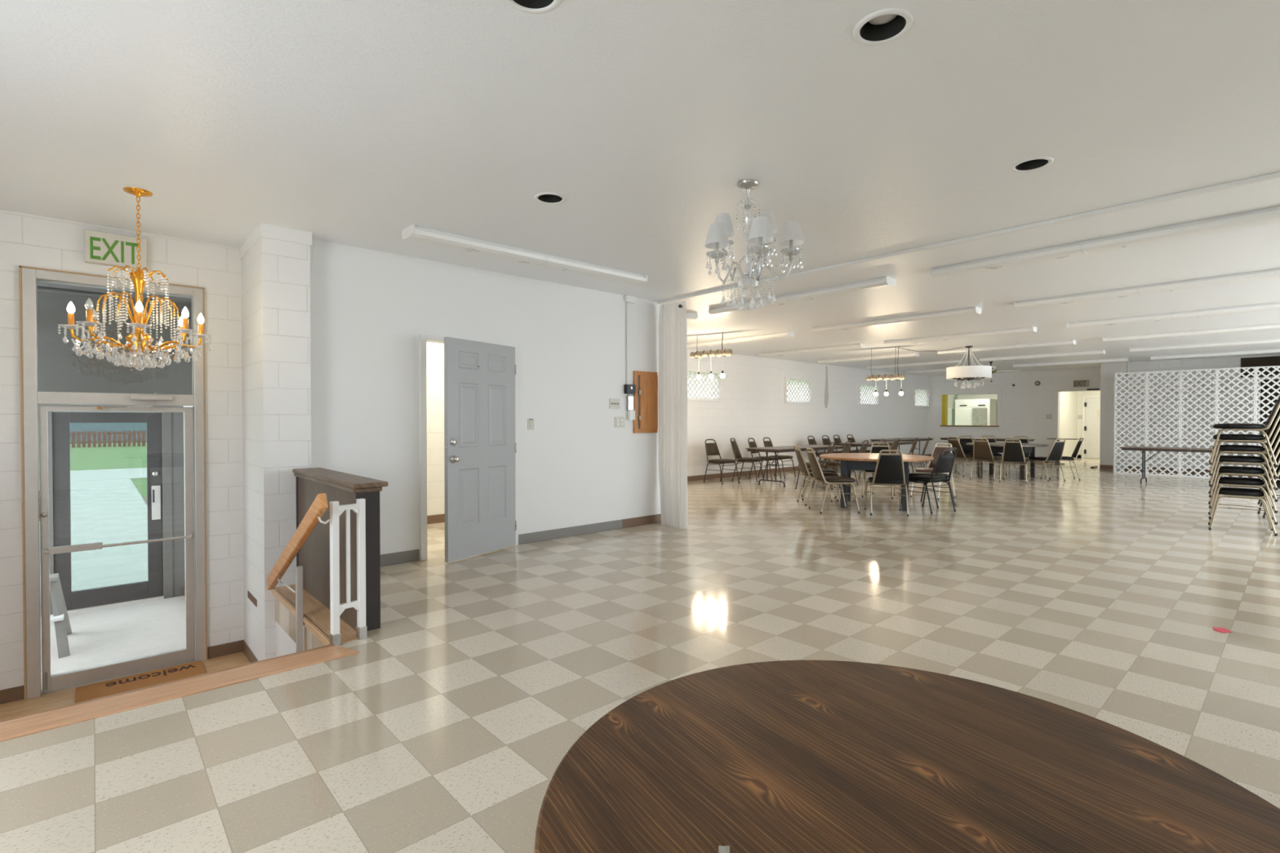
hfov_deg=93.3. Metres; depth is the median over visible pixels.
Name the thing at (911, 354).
fluorescent fixture
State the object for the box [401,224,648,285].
fluorescent fixture
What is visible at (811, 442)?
banquet chair
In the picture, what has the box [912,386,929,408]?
window
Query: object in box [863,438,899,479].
banquet chair
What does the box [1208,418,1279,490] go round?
banquet chair
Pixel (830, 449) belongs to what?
banquet chair
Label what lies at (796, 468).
baseboard
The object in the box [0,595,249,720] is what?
floor
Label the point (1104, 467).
baseboard
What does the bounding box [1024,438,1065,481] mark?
banquet chair
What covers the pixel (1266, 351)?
fluorescent fixture
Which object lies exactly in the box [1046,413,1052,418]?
light switch
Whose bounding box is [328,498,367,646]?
guard rail
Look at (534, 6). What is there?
recessed light
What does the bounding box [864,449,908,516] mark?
banquet chair
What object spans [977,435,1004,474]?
banquet chair
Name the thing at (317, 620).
stairs
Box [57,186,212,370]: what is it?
chandelier
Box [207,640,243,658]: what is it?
baseboard
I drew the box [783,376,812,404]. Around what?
window
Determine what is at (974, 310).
fluorescent fixture
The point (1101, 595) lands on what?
floor
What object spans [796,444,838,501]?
banquet chair
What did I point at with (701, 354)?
pendant
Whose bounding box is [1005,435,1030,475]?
banquet chair
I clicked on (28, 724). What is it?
trim
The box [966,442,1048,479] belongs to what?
round table
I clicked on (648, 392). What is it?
electrical panel cover
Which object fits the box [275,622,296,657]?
wall
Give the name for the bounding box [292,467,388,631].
wall
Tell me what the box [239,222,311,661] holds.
pillar
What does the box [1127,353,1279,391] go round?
conduit
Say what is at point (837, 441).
banquet chair
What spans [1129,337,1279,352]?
fluorescent fixture
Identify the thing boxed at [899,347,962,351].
cord
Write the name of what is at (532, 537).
baseboard
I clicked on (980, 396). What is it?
wall
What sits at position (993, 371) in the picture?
ceiling fan
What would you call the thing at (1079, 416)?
notice sign
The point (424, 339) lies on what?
door frame
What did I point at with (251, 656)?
baseboard
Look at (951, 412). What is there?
wall
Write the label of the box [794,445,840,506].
banquet chair
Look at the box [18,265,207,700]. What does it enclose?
door frame
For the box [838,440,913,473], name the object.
folding table
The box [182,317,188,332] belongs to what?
candle
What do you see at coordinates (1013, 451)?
banquet chair
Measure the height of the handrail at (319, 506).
0.806 m
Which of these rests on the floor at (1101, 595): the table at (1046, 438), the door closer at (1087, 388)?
the table at (1046, 438)
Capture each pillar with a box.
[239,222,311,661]
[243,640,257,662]
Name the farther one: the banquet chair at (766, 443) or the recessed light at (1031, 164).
the banquet chair at (766, 443)
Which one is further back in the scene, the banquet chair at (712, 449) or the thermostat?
the banquet chair at (712, 449)
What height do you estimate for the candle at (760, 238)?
0.095 m
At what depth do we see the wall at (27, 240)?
4.93 m
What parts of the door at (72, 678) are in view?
lock plate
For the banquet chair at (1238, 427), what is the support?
on the banquet chair at (1223, 437)
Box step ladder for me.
[40,573,71,658]
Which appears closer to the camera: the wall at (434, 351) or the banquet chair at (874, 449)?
the wall at (434, 351)
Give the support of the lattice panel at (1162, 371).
on the floor at (1101, 595)
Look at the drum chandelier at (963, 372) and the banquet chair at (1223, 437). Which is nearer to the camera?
the banquet chair at (1223, 437)
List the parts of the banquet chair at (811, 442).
backrest, frame, seat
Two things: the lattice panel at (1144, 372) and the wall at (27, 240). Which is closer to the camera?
the wall at (27, 240)
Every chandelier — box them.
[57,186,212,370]
[704,178,804,311]
[946,346,991,388]
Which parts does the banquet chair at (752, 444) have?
backrest, frame, seat, leg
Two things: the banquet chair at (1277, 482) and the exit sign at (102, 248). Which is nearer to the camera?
the exit sign at (102, 248)
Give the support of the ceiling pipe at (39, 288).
attached to the ceiling at (174, 299)
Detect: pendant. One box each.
[689,333,732,378]
[866,346,904,395]
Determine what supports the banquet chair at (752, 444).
on the floor at (1101, 595)
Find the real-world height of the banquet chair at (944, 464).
0.895 m
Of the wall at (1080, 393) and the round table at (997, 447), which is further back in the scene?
the wall at (1080, 393)
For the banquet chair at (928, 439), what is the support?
on the floor at (1101, 595)
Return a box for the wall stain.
[824,366,828,408]
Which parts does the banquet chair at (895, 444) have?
backrest, frame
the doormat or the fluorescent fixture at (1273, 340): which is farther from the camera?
the fluorescent fixture at (1273, 340)
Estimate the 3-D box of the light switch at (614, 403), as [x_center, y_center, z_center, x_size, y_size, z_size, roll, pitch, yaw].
[-0.297,-0.269,7.134,0.155,0.118,0.014,-1,1,-42]
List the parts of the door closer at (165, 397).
arm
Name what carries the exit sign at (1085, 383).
attached to the wall at (1025, 405)
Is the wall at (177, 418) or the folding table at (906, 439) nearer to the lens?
the wall at (177, 418)
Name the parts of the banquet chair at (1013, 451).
leg, backrest, frame, seat, leg, leg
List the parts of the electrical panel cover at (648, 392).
door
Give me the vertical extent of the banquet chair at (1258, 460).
0.900 m
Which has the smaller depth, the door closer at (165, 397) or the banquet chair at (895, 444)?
the door closer at (165, 397)
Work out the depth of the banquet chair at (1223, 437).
6.92 m
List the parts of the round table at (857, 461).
leg, leg, leg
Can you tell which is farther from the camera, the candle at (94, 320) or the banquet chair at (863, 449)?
the banquet chair at (863, 449)
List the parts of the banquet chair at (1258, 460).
leg, seat, leg, frame, backrest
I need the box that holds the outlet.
[614,417,624,427]
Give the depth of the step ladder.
5.27 m
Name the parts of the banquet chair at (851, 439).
backrest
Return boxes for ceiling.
[0,0,1279,376]
[37,281,191,303]
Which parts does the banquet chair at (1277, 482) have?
seat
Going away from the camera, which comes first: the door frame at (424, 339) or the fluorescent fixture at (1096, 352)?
the door frame at (424, 339)
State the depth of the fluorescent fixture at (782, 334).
10.82 m
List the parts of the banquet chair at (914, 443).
backrest, frame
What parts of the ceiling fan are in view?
blade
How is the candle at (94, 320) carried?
on the chandelier at (140, 341)
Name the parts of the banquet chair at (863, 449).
backrest, frame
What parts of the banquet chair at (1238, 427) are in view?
leg, leg, seat, leg, frame, backrest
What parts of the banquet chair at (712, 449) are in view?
leg, backrest, frame, leg, seat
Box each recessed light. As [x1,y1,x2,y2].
[505,0,560,13]
[533,191,565,204]
[853,8,913,45]
[1010,155,1053,172]
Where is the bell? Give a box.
[1034,381,1040,386]
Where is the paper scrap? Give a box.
[1212,627,1232,632]
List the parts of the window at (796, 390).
pane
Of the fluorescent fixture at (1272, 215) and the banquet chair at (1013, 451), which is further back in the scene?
the banquet chair at (1013, 451)
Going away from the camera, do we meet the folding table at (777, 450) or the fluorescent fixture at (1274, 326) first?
the fluorescent fixture at (1274, 326)
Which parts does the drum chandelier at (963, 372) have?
lamp shade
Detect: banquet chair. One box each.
[703,439,739,484]
[729,438,764,482]
[747,437,781,479]
[763,437,795,478]
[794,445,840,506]
[795,441,835,490]
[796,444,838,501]
[805,447,859,513]
[807,435,838,471]
[812,440,852,488]
[822,435,841,469]
[833,435,858,453]
[833,440,868,485]
[846,434,870,453]
[850,439,885,479]
[862,442,895,498]
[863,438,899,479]
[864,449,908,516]
[900,448,955,514]
[906,436,929,467]
[908,437,918,472]
[908,447,957,508]
[910,443,955,500]
[947,436,977,476]
[955,435,977,473]
[969,438,1004,480]
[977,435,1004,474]
[999,439,1031,483]
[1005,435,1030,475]
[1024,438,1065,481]
[1044,438,1084,479]
[1208,395,1279,467]
[1208,408,1279,479]
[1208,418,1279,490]
[1208,430,1279,502]
[1208,441,1279,513]
[1208,452,1279,524]
[1208,463,1279,536]
[1257,480,1279,518]
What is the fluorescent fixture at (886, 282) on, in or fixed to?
attached to the ceiling at (358, 123)
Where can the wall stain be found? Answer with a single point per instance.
(826, 390)
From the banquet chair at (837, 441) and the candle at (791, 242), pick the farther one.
the banquet chair at (837, 441)
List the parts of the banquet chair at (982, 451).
leg, backrest, frame, seat, leg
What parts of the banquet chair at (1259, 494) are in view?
leg, leg, seat, leg, leg, frame, backrest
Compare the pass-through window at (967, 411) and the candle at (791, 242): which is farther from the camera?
the pass-through window at (967, 411)
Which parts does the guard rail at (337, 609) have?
post, post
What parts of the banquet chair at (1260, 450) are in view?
leg, seat, leg, frame, backrest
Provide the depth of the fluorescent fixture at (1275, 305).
8.34 m
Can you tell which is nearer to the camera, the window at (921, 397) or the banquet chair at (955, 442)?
the banquet chair at (955, 442)
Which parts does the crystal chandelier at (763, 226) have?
lamp shade, lamp shade, arm, arm, lamp shade, arm, arm, lamp shade, lamp shade, arm, lamp shade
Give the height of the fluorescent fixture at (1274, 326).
0.080 m
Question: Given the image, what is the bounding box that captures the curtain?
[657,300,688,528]
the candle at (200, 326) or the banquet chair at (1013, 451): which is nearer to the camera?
the candle at (200, 326)
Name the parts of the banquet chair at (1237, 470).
leg, seat, leg, leg, frame, backrest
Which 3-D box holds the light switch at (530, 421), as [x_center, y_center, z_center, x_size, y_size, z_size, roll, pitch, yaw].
[-1.149,-0.025,6.365,0.075,0.118,0.014,-1,1,-42]
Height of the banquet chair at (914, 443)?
0.895 m
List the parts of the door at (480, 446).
strike plate, strike plate, knob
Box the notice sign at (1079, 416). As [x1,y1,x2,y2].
[1077,414,1082,419]
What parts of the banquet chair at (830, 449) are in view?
leg, seat, frame, backrest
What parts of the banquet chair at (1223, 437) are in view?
leg, seat, leg, frame, backrest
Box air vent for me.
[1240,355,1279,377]
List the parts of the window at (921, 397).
pane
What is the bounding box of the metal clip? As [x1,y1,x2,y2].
[718,845,729,852]
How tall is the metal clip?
0.012 m
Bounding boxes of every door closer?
[97,393,173,409]
[1087,388,1099,390]
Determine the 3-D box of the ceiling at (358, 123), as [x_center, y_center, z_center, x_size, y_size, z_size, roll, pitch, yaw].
[5.261,-1.594,8.573,23.350,0.020,11.800,-1,1,-42]
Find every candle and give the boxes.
[67,313,74,328]
[86,309,93,321]
[91,319,97,330]
[136,311,142,323]
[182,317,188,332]
[198,324,203,333]
[715,242,719,257]
[758,236,762,252]
[789,240,793,253]
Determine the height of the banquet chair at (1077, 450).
0.900 m
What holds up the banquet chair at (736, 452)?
on the floor at (1101, 595)
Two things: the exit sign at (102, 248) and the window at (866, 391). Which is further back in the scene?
the window at (866, 391)
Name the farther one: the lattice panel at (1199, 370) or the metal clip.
the lattice panel at (1199, 370)
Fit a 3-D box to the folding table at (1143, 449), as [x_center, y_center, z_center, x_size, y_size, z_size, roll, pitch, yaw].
[10.852,0.796,11.641,0.760,0.741,2.440,-1,1,-42]
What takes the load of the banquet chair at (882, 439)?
on the floor at (1101, 595)
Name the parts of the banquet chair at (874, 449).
leg, backrest, frame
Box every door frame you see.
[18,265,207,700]
[419,334,518,559]
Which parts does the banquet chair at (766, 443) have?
backrest, frame, seat, leg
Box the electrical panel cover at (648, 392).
[633,370,657,433]
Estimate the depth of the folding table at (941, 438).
17.56 m
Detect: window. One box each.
[37,290,191,395]
[687,368,721,401]
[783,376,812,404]
[857,382,879,406]
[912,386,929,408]
[939,390,1001,426]
[955,399,996,425]
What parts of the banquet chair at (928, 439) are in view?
frame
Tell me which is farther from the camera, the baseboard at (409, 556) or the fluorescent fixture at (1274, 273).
the fluorescent fixture at (1274, 273)
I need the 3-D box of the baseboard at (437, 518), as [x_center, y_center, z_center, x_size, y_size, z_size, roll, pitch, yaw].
[-2.452,1.159,7.684,3.840,0.105,0.010,-1,1,-42]
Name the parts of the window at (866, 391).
pane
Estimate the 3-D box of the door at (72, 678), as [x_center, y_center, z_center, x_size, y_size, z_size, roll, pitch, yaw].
[-4.049,0.899,4.723,0.918,2.115,0.120,-1,1,-42]
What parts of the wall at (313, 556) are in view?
panel, molding, panel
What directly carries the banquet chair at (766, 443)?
on the floor at (1101, 595)
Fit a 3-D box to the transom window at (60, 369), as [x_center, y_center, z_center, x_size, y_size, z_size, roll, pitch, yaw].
[-5.206,-0.721,5.377,2.030,0.980,0.100,-1,1,-42]
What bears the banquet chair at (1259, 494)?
on the floor at (1101, 595)
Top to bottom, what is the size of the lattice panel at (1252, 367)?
2.425 m
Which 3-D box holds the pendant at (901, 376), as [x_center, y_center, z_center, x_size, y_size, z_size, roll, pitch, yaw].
[5.069,-1.131,12.478,0.746,0.997,0.151,0,1,36]
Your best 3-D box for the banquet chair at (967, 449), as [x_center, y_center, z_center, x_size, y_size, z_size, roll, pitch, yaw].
[7.976,0.682,14.711,0.488,0.900,0.644,0,1,20]
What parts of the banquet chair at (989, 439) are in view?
backrest, seat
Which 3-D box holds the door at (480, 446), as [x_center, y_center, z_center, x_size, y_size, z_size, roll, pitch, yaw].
[-1.514,0.207,5.819,0.154,2.030,0.900,0,1,30]
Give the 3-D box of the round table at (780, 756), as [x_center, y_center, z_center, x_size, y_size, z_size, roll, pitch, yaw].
[0.388,0.919,0.877,1.066,0.745,1.066,-1,1,-42]
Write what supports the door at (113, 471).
in the wall at (177, 418)
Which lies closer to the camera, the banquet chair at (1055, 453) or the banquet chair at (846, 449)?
the banquet chair at (846, 449)
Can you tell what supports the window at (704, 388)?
attached to the wall at (752, 405)
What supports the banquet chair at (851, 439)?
on the floor at (1101, 595)
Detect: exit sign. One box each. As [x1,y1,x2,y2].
[84,229,146,270]
[1073,379,1088,386]
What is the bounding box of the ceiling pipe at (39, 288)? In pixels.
[37,286,191,319]
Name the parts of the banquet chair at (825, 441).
backrest, frame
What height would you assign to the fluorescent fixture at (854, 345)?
0.080 m
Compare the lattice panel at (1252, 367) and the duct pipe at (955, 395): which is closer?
the lattice panel at (1252, 367)
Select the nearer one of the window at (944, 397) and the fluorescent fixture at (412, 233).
the fluorescent fixture at (412, 233)
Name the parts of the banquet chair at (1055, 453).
leg, seat, frame, backrest, leg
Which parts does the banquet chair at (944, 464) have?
leg, leg, seat, frame, backrest, leg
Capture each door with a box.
[38,405,195,693]
[52,412,173,613]
[444,337,516,562]
[1082,395,1100,458]
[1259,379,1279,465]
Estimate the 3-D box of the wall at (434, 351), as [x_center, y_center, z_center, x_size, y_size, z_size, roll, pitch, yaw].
[-2.489,-0.181,7.709,3.840,2.785,0.100,-1,1,-42]
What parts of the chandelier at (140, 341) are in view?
bulb, bulb, arm, arm, arm, crown, crown, chain, bulb, arm, crown, crown, crown, arm, arm, arm, bulb, bulb, bulb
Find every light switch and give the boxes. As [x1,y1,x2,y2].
[527,418,533,430]
[609,398,619,408]
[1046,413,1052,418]
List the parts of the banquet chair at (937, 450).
seat, backrest, frame, leg, handle plate, leg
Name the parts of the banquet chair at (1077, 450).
leg, seat, leg, backrest, frame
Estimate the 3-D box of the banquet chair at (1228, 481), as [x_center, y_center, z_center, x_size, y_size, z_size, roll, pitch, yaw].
[7.094,0.643,7.066,0.644,0.900,0.488,1,1,43]
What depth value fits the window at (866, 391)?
17.87 m
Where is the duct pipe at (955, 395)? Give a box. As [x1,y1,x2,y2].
[954,394,958,408]
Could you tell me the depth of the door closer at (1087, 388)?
17.33 m
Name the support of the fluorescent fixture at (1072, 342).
attached to the ceiling at (358, 123)
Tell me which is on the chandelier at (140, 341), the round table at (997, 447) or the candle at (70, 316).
the candle at (70, 316)
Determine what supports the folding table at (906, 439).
on the floor at (1101, 595)
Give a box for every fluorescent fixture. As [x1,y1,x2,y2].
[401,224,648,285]
[686,312,697,320]
[687,330,794,348]
[708,276,896,315]
[758,343,866,357]
[812,306,982,333]
[817,352,919,364]
[866,360,961,369]
[884,326,1037,346]
[905,365,995,373]
[930,205,1279,279]
[937,339,1075,355]
[978,350,1105,362]
[1013,268,1279,309]
[1013,358,1128,368]
[1066,302,1279,328]
[1102,323,1279,342]
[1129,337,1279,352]
[1150,348,1279,359]
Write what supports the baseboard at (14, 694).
attached to the wall at (27, 240)
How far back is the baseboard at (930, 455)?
18.40 m
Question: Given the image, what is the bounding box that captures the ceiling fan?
[989,361,1021,382]
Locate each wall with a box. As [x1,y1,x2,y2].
[0,209,244,689]
[38,404,185,616]
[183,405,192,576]
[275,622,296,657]
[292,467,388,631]
[310,238,664,559]
[426,342,444,515]
[687,348,929,476]
[928,367,1100,457]
[947,393,997,425]
[947,408,955,425]
[1059,391,1077,457]
[1076,391,1100,458]
[1099,353,1279,469]
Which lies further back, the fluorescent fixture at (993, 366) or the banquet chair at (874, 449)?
the fluorescent fixture at (993, 366)
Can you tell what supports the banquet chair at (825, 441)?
on the floor at (1101, 595)
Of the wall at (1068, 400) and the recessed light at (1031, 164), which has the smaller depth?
the recessed light at (1031, 164)
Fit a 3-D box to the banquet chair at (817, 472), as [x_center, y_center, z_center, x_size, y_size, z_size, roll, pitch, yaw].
[2.715,0.754,8.596,0.644,0.900,0.488,0,1,-3]
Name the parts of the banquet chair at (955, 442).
backrest, frame, seat, leg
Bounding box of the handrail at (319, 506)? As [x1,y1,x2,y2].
[266,493,329,592]
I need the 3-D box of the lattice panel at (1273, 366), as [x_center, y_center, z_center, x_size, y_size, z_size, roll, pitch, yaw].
[13.347,-0.060,12.690,0.020,2.425,0.600,-1,1,-42]
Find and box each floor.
[0,457,1279,852]
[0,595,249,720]
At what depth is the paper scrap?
3.72 m
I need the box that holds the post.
[295,565,305,652]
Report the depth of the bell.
18.36 m
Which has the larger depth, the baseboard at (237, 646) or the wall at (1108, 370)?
the wall at (1108, 370)
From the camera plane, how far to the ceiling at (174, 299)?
5.40 m
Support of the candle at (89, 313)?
on the chandelier at (140, 341)
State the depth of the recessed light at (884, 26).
2.32 m
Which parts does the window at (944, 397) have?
sill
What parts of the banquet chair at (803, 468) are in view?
leg, backrest, frame, leg, seat, leg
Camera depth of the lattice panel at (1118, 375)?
15.09 m
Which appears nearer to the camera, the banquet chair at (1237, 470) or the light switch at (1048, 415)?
the banquet chair at (1237, 470)
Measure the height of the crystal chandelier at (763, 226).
0.790 m
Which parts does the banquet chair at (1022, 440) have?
backrest, frame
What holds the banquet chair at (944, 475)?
on the floor at (1101, 595)
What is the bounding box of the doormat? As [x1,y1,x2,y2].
[75,660,206,703]
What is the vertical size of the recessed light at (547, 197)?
0.120 m
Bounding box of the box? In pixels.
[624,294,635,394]
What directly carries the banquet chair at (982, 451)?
on the floor at (1101, 595)
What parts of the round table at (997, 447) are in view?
leg, leg, leg, leg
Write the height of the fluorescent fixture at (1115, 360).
0.080 m
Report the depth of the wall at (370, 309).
6.10 m
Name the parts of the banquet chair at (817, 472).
leg, backrest, frame, leg, seat, leg, leg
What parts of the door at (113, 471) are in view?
pane, pull handle, handle plate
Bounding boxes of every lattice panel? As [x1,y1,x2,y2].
[1113,373,1125,472]
[1114,371,1146,474]
[1146,370,1181,476]
[1179,368,1217,478]
[1216,366,1255,478]
[1254,365,1279,479]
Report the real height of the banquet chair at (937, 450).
0.900 m
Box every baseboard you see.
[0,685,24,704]
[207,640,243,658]
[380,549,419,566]
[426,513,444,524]
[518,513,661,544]
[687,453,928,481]
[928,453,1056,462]
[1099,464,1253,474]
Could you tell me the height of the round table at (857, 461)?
0.750 m
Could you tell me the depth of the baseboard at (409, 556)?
5.45 m
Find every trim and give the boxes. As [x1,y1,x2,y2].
[0,644,359,741]
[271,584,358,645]
[657,171,1279,304]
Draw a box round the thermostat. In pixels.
[626,393,635,420]
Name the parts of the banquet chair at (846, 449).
seat, frame, backrest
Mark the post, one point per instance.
(299, 570)
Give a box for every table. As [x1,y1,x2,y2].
[534,660,1279,852]
[745,444,844,487]
[819,453,933,511]
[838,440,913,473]
[870,437,933,463]
[939,437,1035,465]
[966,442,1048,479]
[1046,438,1079,464]
[1120,445,1266,484]
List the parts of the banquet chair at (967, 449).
backrest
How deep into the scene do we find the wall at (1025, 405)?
18.71 m
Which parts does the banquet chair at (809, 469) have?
leg, leg, seat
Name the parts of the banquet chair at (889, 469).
leg, leg, seat frame, seat, frame, backrest, handle plate, leg, leg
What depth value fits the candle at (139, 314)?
3.68 m
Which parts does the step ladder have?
rail, rail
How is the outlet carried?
attached to the wall at (370, 309)
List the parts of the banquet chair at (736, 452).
frame, backrest, leg, seat, leg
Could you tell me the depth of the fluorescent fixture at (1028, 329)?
10.38 m
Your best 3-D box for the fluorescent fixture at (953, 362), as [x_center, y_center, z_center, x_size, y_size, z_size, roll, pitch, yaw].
[7.198,-1.631,16.034,0.223,0.080,2.440,-1,1,-42]
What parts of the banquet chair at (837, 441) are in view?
backrest, seat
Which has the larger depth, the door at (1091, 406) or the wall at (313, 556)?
the door at (1091, 406)
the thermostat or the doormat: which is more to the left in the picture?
the doormat
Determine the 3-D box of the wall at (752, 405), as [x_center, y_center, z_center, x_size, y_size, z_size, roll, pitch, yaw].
[2.271,0.245,13.982,20.550,3.785,0.200,-1,1,-42]
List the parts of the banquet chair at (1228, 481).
leg, seat, leg, leg, frame, backrest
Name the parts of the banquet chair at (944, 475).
leg, seat, leg, frame, leg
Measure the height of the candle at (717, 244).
0.095 m
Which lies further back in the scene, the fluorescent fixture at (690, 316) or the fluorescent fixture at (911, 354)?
the fluorescent fixture at (911, 354)

